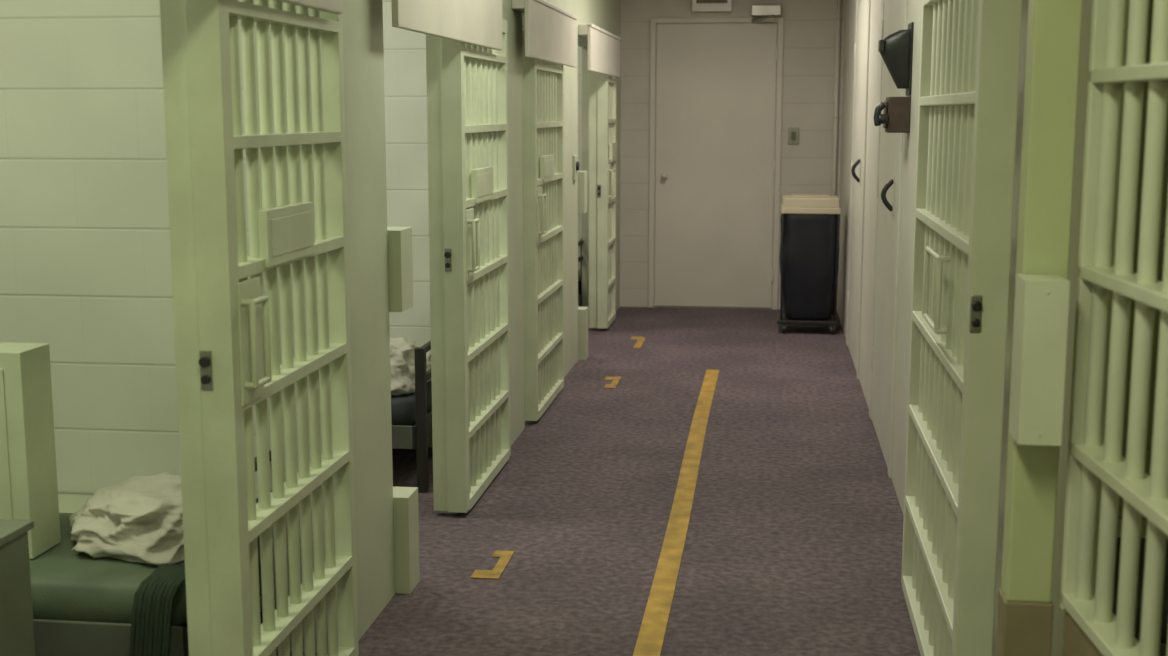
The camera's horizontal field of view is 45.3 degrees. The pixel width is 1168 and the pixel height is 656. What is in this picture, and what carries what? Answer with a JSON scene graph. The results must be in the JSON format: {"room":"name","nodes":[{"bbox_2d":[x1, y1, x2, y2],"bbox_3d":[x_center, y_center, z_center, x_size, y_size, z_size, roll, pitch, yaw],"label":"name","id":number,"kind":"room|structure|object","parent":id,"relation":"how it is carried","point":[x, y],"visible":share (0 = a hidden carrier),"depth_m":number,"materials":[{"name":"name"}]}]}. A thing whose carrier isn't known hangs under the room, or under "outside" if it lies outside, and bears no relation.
{"room":"prison interior","nodes":[
{"label":"prison interior","id":0,"kind":"room"},
{"bbox_2d":[0,0,274,611],"bbox_3d":[-1.777,-0.436,4.071,2.000,2.500,0.140,1,9,7],"label":"wall partition","id":1,"kind":"structure","parent":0,"point":[86,271],"depth_m":3.97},
{"bbox_2d":[254,0,394,652],"bbox_3d":[-0.702,-0.397,3.820,0.200,2.500,0.480,1,9,7],"label":"wall","id":2,"kind":"structure","parent":0,"point":[362,20],"depth_m":3.87,"materials":[{"name":"paint"}]},
{"bbox_2d":[387,227,412,311],"bbox_3d":[-0.592,-0.176,4.156,0.138,0.240,0.135,1,9,7],"label":"box","id":3,"kind":"object","parent":2,"relation":"attached to","point":[400,265],"visible":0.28,"depth_m":4.10,"materials":[{"name":"paint"}]},
{"bbox_2d":[393,486,419,593],"bbox_3d":[-0.589,0.645,4.277,0.145,0.300,0.125,1,9,7],"label":"box","id":4,"kind":"object","parent":2,"relation":"attached to","point":[405,499],"visible":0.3,"depth_m":4.22,"materials":[{"name":"paint"}]},
{"bbox_2d":[391,0,501,50],"bbox_3d":[-0.444,-1.076,4.589,0.081,0.263,1.520,1,9,7],"label":"header","id":5,"kind":"object","parent":2,"relation":"attached to","point":[473,22],"visible":1,"depth_m":4.55,"materials":[{"name":"paint"}]},
{"bbox_2d":[382,0,432,446],"bbox_3d":[-1.508,-0.746,6.079,2.000,2.500,0.140,1,9,7],"label":"wall partition","id":6,"kind":"structure","parent":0,"point":[405,88],"depth_m":5.91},
{"bbox_2d":[522,0,556,24],"bbox_3d":[-0.304,-1.782,6.635,0.200,0.620,1.020,1,9,7],"label":"lintel","id":7,"kind":"object","parent":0,"point":[554,2],"depth_m":6.94,"materials":[{"name":"white paint"}]},
{"bbox_2d":[502,0,577,444],"bbox_3d":[-0.290,-0.870,6.886,0.200,2.500,2.360,1,9,7],"label":"wall","id":8,"kind":"structure","parent":0,"point":[513,17],"depth_m":6.27,"materials":[{"name":"paint"}]},
{"bbox_2d":[426,19,510,512],"bbox_3d":[-0.410,-0.304,5.298,0.156,1.835,0.874,1,9,7],"label":"gate","id":9,"kind":"object","parent":8,"relation":"hanging from","point":[467,84],"visible":0.87,"depth_m":5.01,"materials":[{"name":"metal"}]},
{"bbox_2d":[522,30,563,420],"bbox_3d":[-0.176,-0.536,6.800,0.091,1.835,0.880,1,9,7],"label":"gate","id":10,"kind":"object","parent":8,"relation":"hanging from","point":[543,81],"visible":0.78,"depth_m":6.66,"materials":[{"name":"metal"}]},
{"bbox_2d":[512,0,576,66],"bbox_3d":[-0.171,-1.390,6.627,0.081,0.263,1.440,1,9,7],"label":"header","id":11,"kind":"object","parent":8,"relation":"attached to","point":[550,30],"visible":1,"depth_m":6.43,"materials":[{"name":"paint"}]},
{"bbox_2d":[573,155,579,180],"bbox_3d":[-0.043,-0.902,7.879,0.030,0.140,0.100,1,9,7],"label":"lock plate","id":12,"kind":"object","parent":8,"relation":"attached to","point":[576,165],"visible":1,"depth_m":7.85,"materials":[{"name":"paint"}]},
{"bbox_2d":[578,171,586,213],"bbox_3d":[-0.057,-0.791,8.144,0.138,0.240,0.135,1,9,7],"label":"box","id":13,"kind":"object","parent":8,"relation":"attached to","point":[582,175],"visible":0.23,"depth_m":8.08,"materials":[{"name":"paint"}]},
{"bbox_2d":[578,307,587,359],"bbox_3d":[-0.054,0.030,8.265,0.145,0.300,0.125,1,9,7],"label":"box","id":14,"kind":"object","parent":8,"relation":"attached to","point":[582,311],"visible":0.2,"depth_m":8.21,"materials":[{"name":"paint"}]},
{"bbox_2d":[578,23,620,76],"bbox_3d":[0.110,-1.712,8.713,0.081,0.263,1.580,1,9,7],"label":"header","id":15,"kind":"object","parent":8,"relation":"attached to","point":[603,47],"visible":1,"depth_m":8.43,"materials":[{"name":"paint"}]},
{"bbox_2d":[578,46,581,306],"bbox_3d":[-0.982,-1.350,9.998,2.000,2.500,0.140,1,9,7],"label":"wall partition","id":16,"kind":"structure","parent":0,"point":[579,47],"depth_m":9.80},
{"bbox_2d":[260,307,920,655],"bbox_3d":[0.198,0.780,4.702,5.800,0.104,12.030,1,9,7],"label":"floor","id":17,"kind":"structure","parent":0,"point":[793,546],"depth_m":5.03,"materials":[{"name":"carpet"}]},
{"bbox_2d":[0,519,34,655],"bbox_3d":[-1.520,0.720,2.981,0.560,0.548,0.396,1,9,7],"label":"desk","id":18,"kind":"object","parent":17,"relation":"on","point":[16,610],"visible":1,"depth_m":3.05,"materials":[{"name":"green metal"}]},
{"bbox_2d":[33,451,273,655],"bbox_3d":[-1.781,0.597,3.742,1.920,0.560,0.787,1,9,7],"label":"frame","id":19,"kind":"object","parent":17,"relation":"on","point":[51,637],"visible":0.09,"depth_m":3.28,"materials":[{"name":"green metal"}]},
{"bbox_2d":[29,513,258,625],"bbox_3d":[-1.818,0.598,3.651,1.858,0.121,0.567,1,9,7],"label":"mattress","id":20,"kind":"object","parent":19,"relation":"on","point":[68,584],"visible":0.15,"depth_m":3.30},
{"bbox_2d":[0,342,60,558],"bbox_3d":[-1.677,0.296,3.505,0.675,0.514,0.144,1,9,7],"label":"cabinet","id":21,"kind":"object","parent":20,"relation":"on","point":[28,470],"visible":0.78,"depth_m":3.42,"materials":[{"name":"metal"}]},
{"bbox_2d":[69,472,184,565],"bbox_3d":[-1.083,0.470,3.592,0.453,0.144,0.464,1,9,7],"label":"blanket","id":22,"kind":"object","parent":20,"relation":"on","point":[139,519],"visible":0.58,"depth_m":3.43,"materials":[{"name":"white fabric"}]},
{"bbox_2d":[129,563,185,655],"bbox_3d":[-0.982,0.749,3.281,0.120,0.347,0.206,1,9,7],"label":"blanket","id":23,"kind":"object","parent":20,"relation":"on","point":[153,598],"visible":0.89,"depth_m":3.19,"materials":[{"name":"fabric"}]},
{"bbox_2d":[392,340,431,492],"bbox_3d":[-1.507,0.281,5.785,1.920,0.560,0.717,1,9,7],"label":"frame","id":24,"kind":"object","parent":17,"relation":"on","point":[416,436],"visible":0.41,"depth_m":5.33,"materials":[{"name":"black metal"}]},
{"bbox_2d":[391,381,431,425],"bbox_3d":[-1.544,0.283,5.694,1.858,0.121,0.497,1,9,7],"label":"mattress","id":25,"kind":"object","parent":24,"relation":"on","point":[403,409],"visible":0.19,"depth_m":5.36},
{"bbox_2d":[390,337,430,395],"bbox_3d":[-0.839,0.140,5.587,0.456,0.187,0.449,1,9,7],"label":"blanket","id":26,"kind":"object","parent":25,"relation":"on","point":[402,356],"visible":0.33,"depth_m":5.46,"materials":[{"name":"white fabric"}]},
{"bbox_2d":[578,238,582,306],"bbox_3d":[-0.989,-0.313,9.637,1.920,0.560,0.842,1,9,7],"label":"frame","id":27,"kind":"object","parent":17,"relation":"on","point":[580,258],"visible":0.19,"depth_m":9.86,"materials":[{"name":"black metal"}]},
{"bbox_2d":[633,370,718,655],"bbox_3d":[0.134,0.915,3.492,0.080,0.001,9.000,1,9,7],"label":"floor line","id":28,"kind":"object","parent":17,"relation":"on","point":[650,638],"depth_m":4.77,"materials":[{"name":"yellow paint"}]},
{"bbox_2d":[777,194,840,334],"bbox_3d":[1.485,-0.426,9.258,0.396,0.900,0.360,1,9,7],"label":"trash can","id":29,"kind":"object","parent":17,"relation":"on","point":[810,223],"visible":1,"depth_m":9.09,"materials":[{"name":"black plastic"}]},
{"bbox_2d":[846,0,857,345],"bbox_3d":[1.736,-1.129,8.565,0.190,2.500,0.100,1,9,7],"label":"post","id":30,"kind":"object","parent":17,"relation":"on","point":[856,0],"depth_m":8.58,"materials":[{"name":"white paint"}]},
{"bbox_2d":[857,0,870,379],"bbox_3d":[1.588,-0.958,7.458,0.190,2.500,0.080,1,9,7],"label":"post","id":31,"kind":"object","parent":17,"relation":"on","point":[869,1],"depth_m":7.47,"materials":[{"name":"white paint"}]},
{"bbox_2d":[869,0,883,419],"bbox_3d":[1.455,-0.806,6.468,0.190,2.500,0.100,1,9,7],"label":"post","id":32,"kind":"object","parent":17,"relation":"on","point":[881,60],"depth_m":6.52,"materials":[{"name":"white paint"}]},
{"bbox_2d":[887,0,907,477],"bbox_3d":[1.311,-0.641,5.400,0.190,2.500,0.080,1,9,7],"label":"post","id":33,"kind":"object","parent":17,"relation":"on","point":[905,2],"depth_m":5.46,"materials":[{"name":"white paint"}]},
{"bbox_2d":[1117,519,1167,655],"bbox_3d":[2.038,0.648,3.410,1.660,0.560,0.747,1,9,7],"label":"frame","id":34,"kind":"object","parent":17,"relation":"on","point":[1163,646],"visible":0.02,"depth_m":3.71,"materials":[{"name":"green metal"}]},
{"bbox_2d":[1113,537,1167,642],"bbox_3d":[2.006,0.649,3.319,1.608,0.121,0.527,1,9,7],"label":"mattress","id":35,"kind":"object","parent":34,"relation":"on","point":[1164,620],"visible":0.06,"depth_m":3.21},
{"bbox_2d":[578,0,610,46],"bbox_3d":[-0.025,-2.103,8.712,0.200,0.620,1.660,1,9,7],"label":"lintel","id":36,"kind":"object","parent":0,"point":[596,12],"depth_m":8.75,"materials":[{"name":"white paint"}]},
{"bbox_2d":[582,0,620,318],"bbox_3d":[0.127,-1.349,9.987,0.200,2.500,0.650,1,9,7],"label":"wall","id":37,"kind":"structure","parent":0,"point":[615,4],"depth_m":9.81,"materials":[{"name":"paint"}]},
{"bbox_2d":[589,71,616,328],"bbox_3d":[0.141,-0.937,9.404,0.156,1.835,0.534,1,9,7],"label":"gate","id":38,"kind":"object","parent":37,"relation":"hanging from","point":[602,87],"visible":0.85,"depth_m":9.22,"materials":[{"name":"metal"}]},
{"bbox_2d":[620,0,844,310],"bbox_3d":[0.976,-1.397,10.299,5.800,2.500,0.200,1,9,7],"label":"wall","id":39,"kind":"structure","parent":0,"point":[809,34],"depth_m":10.14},
{"bbox_2d":[692,0,731,11],"bbox_3d":[0.915,-2.367,9.998,0.280,0.210,0.109,1,9,7],"label":"exit sign","id":40,"kind":"object","parent":39,"relation":"attached to","point":[697,5],"visible":1,"depth_m":9.96,"materials":[{"name":"white plastic"}]},
{"bbox_2d":[648,17,783,309],"bbox_3d":[0.949,-1.182,10.188,0.955,2.110,0.089,1,9,7],"label":"door","id":41,"kind":"structure","parent":39,"relation":"in","point":[712,198],"depth_m":10.22,"materials":[{"name":"paint"}]},
{"bbox_2d":[751,5,780,21],"bbox_3d":[1.288,-2.227,9.898,0.210,0.117,0.210,1,9,7],"label":"door closer","id":42,"kind":"object","parent":39,"relation":"attached to","point":[767,11],"depth_m":9.91,"materials":[{"name":"metal"}]},
{"bbox_2d":[788,127,798,143],"bbox_3d":[1.513,-1.388,10.110,0.075,0.120,0.028,1,9,7],"label":"light switch","id":43,"kind":"object","parent":39,"relation":"attached to","point":[793,132],"visible":1,"depth_m":10.11,"materials":[{"name":"metal"}]},
{"bbox_2d":[832,0,841,195],"bbox_3d":[1.804,-1.365,10.068,0.053,2.488,0.042,1,9,7],"label":"conduit pipe","id":44,"kind":"object","parent":39,"relation":"attached to","point":[838,16],"visible":0.65,"depth_m":10.01,"materials":[{"name":"metal"}]},
{"bbox_2d":[837,0,921,514],"bbox_3d":[1.554,-0.913,7.168,0.180,2.500,5.930,1,9,7],"label":"wall","id":45,"kind":"structure","parent":0,"point":[914,15],"depth_m":6.81,"materials":[{"name":"paint"}]},
{"bbox_2d":[873,97,910,132],"bbox_3d":[1.130,-0.786,5.159,0.132,0.130,0.156,1,9,7],"label":"wall telephone","id":46,"kind":"object","parent":45,"relation":"attached to","point":[895,118],"visible":1,"depth_m":5.10,"materials":[{"name":"brown plastic"}]},
{"bbox_2d":[878,22,913,95],"bbox_3d":[1.139,-0.985,5.136,0.115,0.260,0.140,1,9,7],"label":"wall lamp","id":47,"kind":"object","parent":45,"relation":"attached to","point":[896,50],"visible":1,"depth_m":5.09,"materials":[{"name":"black plastic"}]},
{"bbox_2d":[992,0,1091,655],"bbox_3d":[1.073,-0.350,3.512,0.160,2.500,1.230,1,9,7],"label":"wall","id":48,"kind":"structure","parent":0,"point":[1058,614],"depth_m":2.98,"materials":[{"name":"paint"}]},
{"bbox_2d":[901,0,1022,655],"bbox_3d":[0.913,-0.121,3.526,0.111,2.015,1.214,1,9,7],"label":"gate","id":49,"kind":"object","parent":48,"relation":"hanging from","point":[970,49],"visible":1,"depth_m":3.23,"materials":[{"name":"metal"}]},
{"bbox_2d":[1009,274,1069,445],"bbox_3d":[0.795,0.054,2.448,0.073,0.287,0.103,1,9,7],"label":"box","id":50,"kind":"object","parent":48,"relation":"attached to","point":[1041,311],"visible":1,"depth_m":2.40,"materials":[{"name":"paint"}]},
{"bbox_2d":[1060,0,1167,655],"bbox_3d":[0.865,0.046,1.929,0.060,2.200,1.080,0,9,3],"label":"gate","id":51,"kind":"object","parent":48,"relation":"hanging from","point":[1098,473],"visible":1,"depth_m":2.32,"materials":[{"name":"metal"}]},
{"bbox_2d":[1118,0,1167,519],"bbox_3d":[2.097,-0.379,3.702,1.820,2.500,0.120,1,9,7],"label":"wall","id":52,"kind":"structure","parent":0,"point":[1151,2],"depth_m":3.75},
{"bbox_3d":[1.666,-1.043,8.006,0.180,2.500,1.040,1,9,7],"label":"wall","id":53,"kind":"structure","parent":0,"visible":0},
{"bbox_2d":[847,0,867,371],"bbox_3d":[1.547,-0.830,8.055,0.060,2.035,1.001,1,9,7],"label":"door","id":54,"kind":"structure","parent":53,"relation":"in","point":[862,11],"depth_m":8.00,"materials":[{"name":"metal"}]},
{"bbox_3d":[-1.176,0.149,0.283,0.200,2.500,3.200,1,9,7],"label":"wall","id":55,"kind":"structure","parent":0,"visible":0},
{"bbox_2d":[159,0,358,655],"bbox_3d":[-0.695,0.023,3.178,0.156,1.835,0.804,1,9,7],"label":"gate","id":56,"kind":"object","parent":55,"relation":"hanging from","point":[226,329],"visible":1,"depth_m":2.97,"materials":[{"name":"metal"}]},
{"bbox_2d":[275,0,342,13],"bbox_3d":[-0.715,-0.764,2.571,0.081,0.263,1.580,1,9,7],"label":"header","id":57,"kind":"object","parent":55,"relation":"attached to","point":[331,6],"visible":1,"depth_m":3.21,"materials":[{"name":"paint"}]},
{"bbox_3d":[1.387,-0.722,5.929,0.180,2.500,1.000,1,9,7],"label":"wall","id":58,"kind":"structure","parent":0,"visible":0},
{"bbox_2d":[871,0,902,467],"bbox_3d":[1.268,-0.510,5.978,0.060,2.035,0.961,1,9,7],"label":"door","id":59,"kind":"structure","parent":58,"relation":"in","point":[881,353],"depth_m":5.96,"materials":[{"name":"metal"}]}
]}

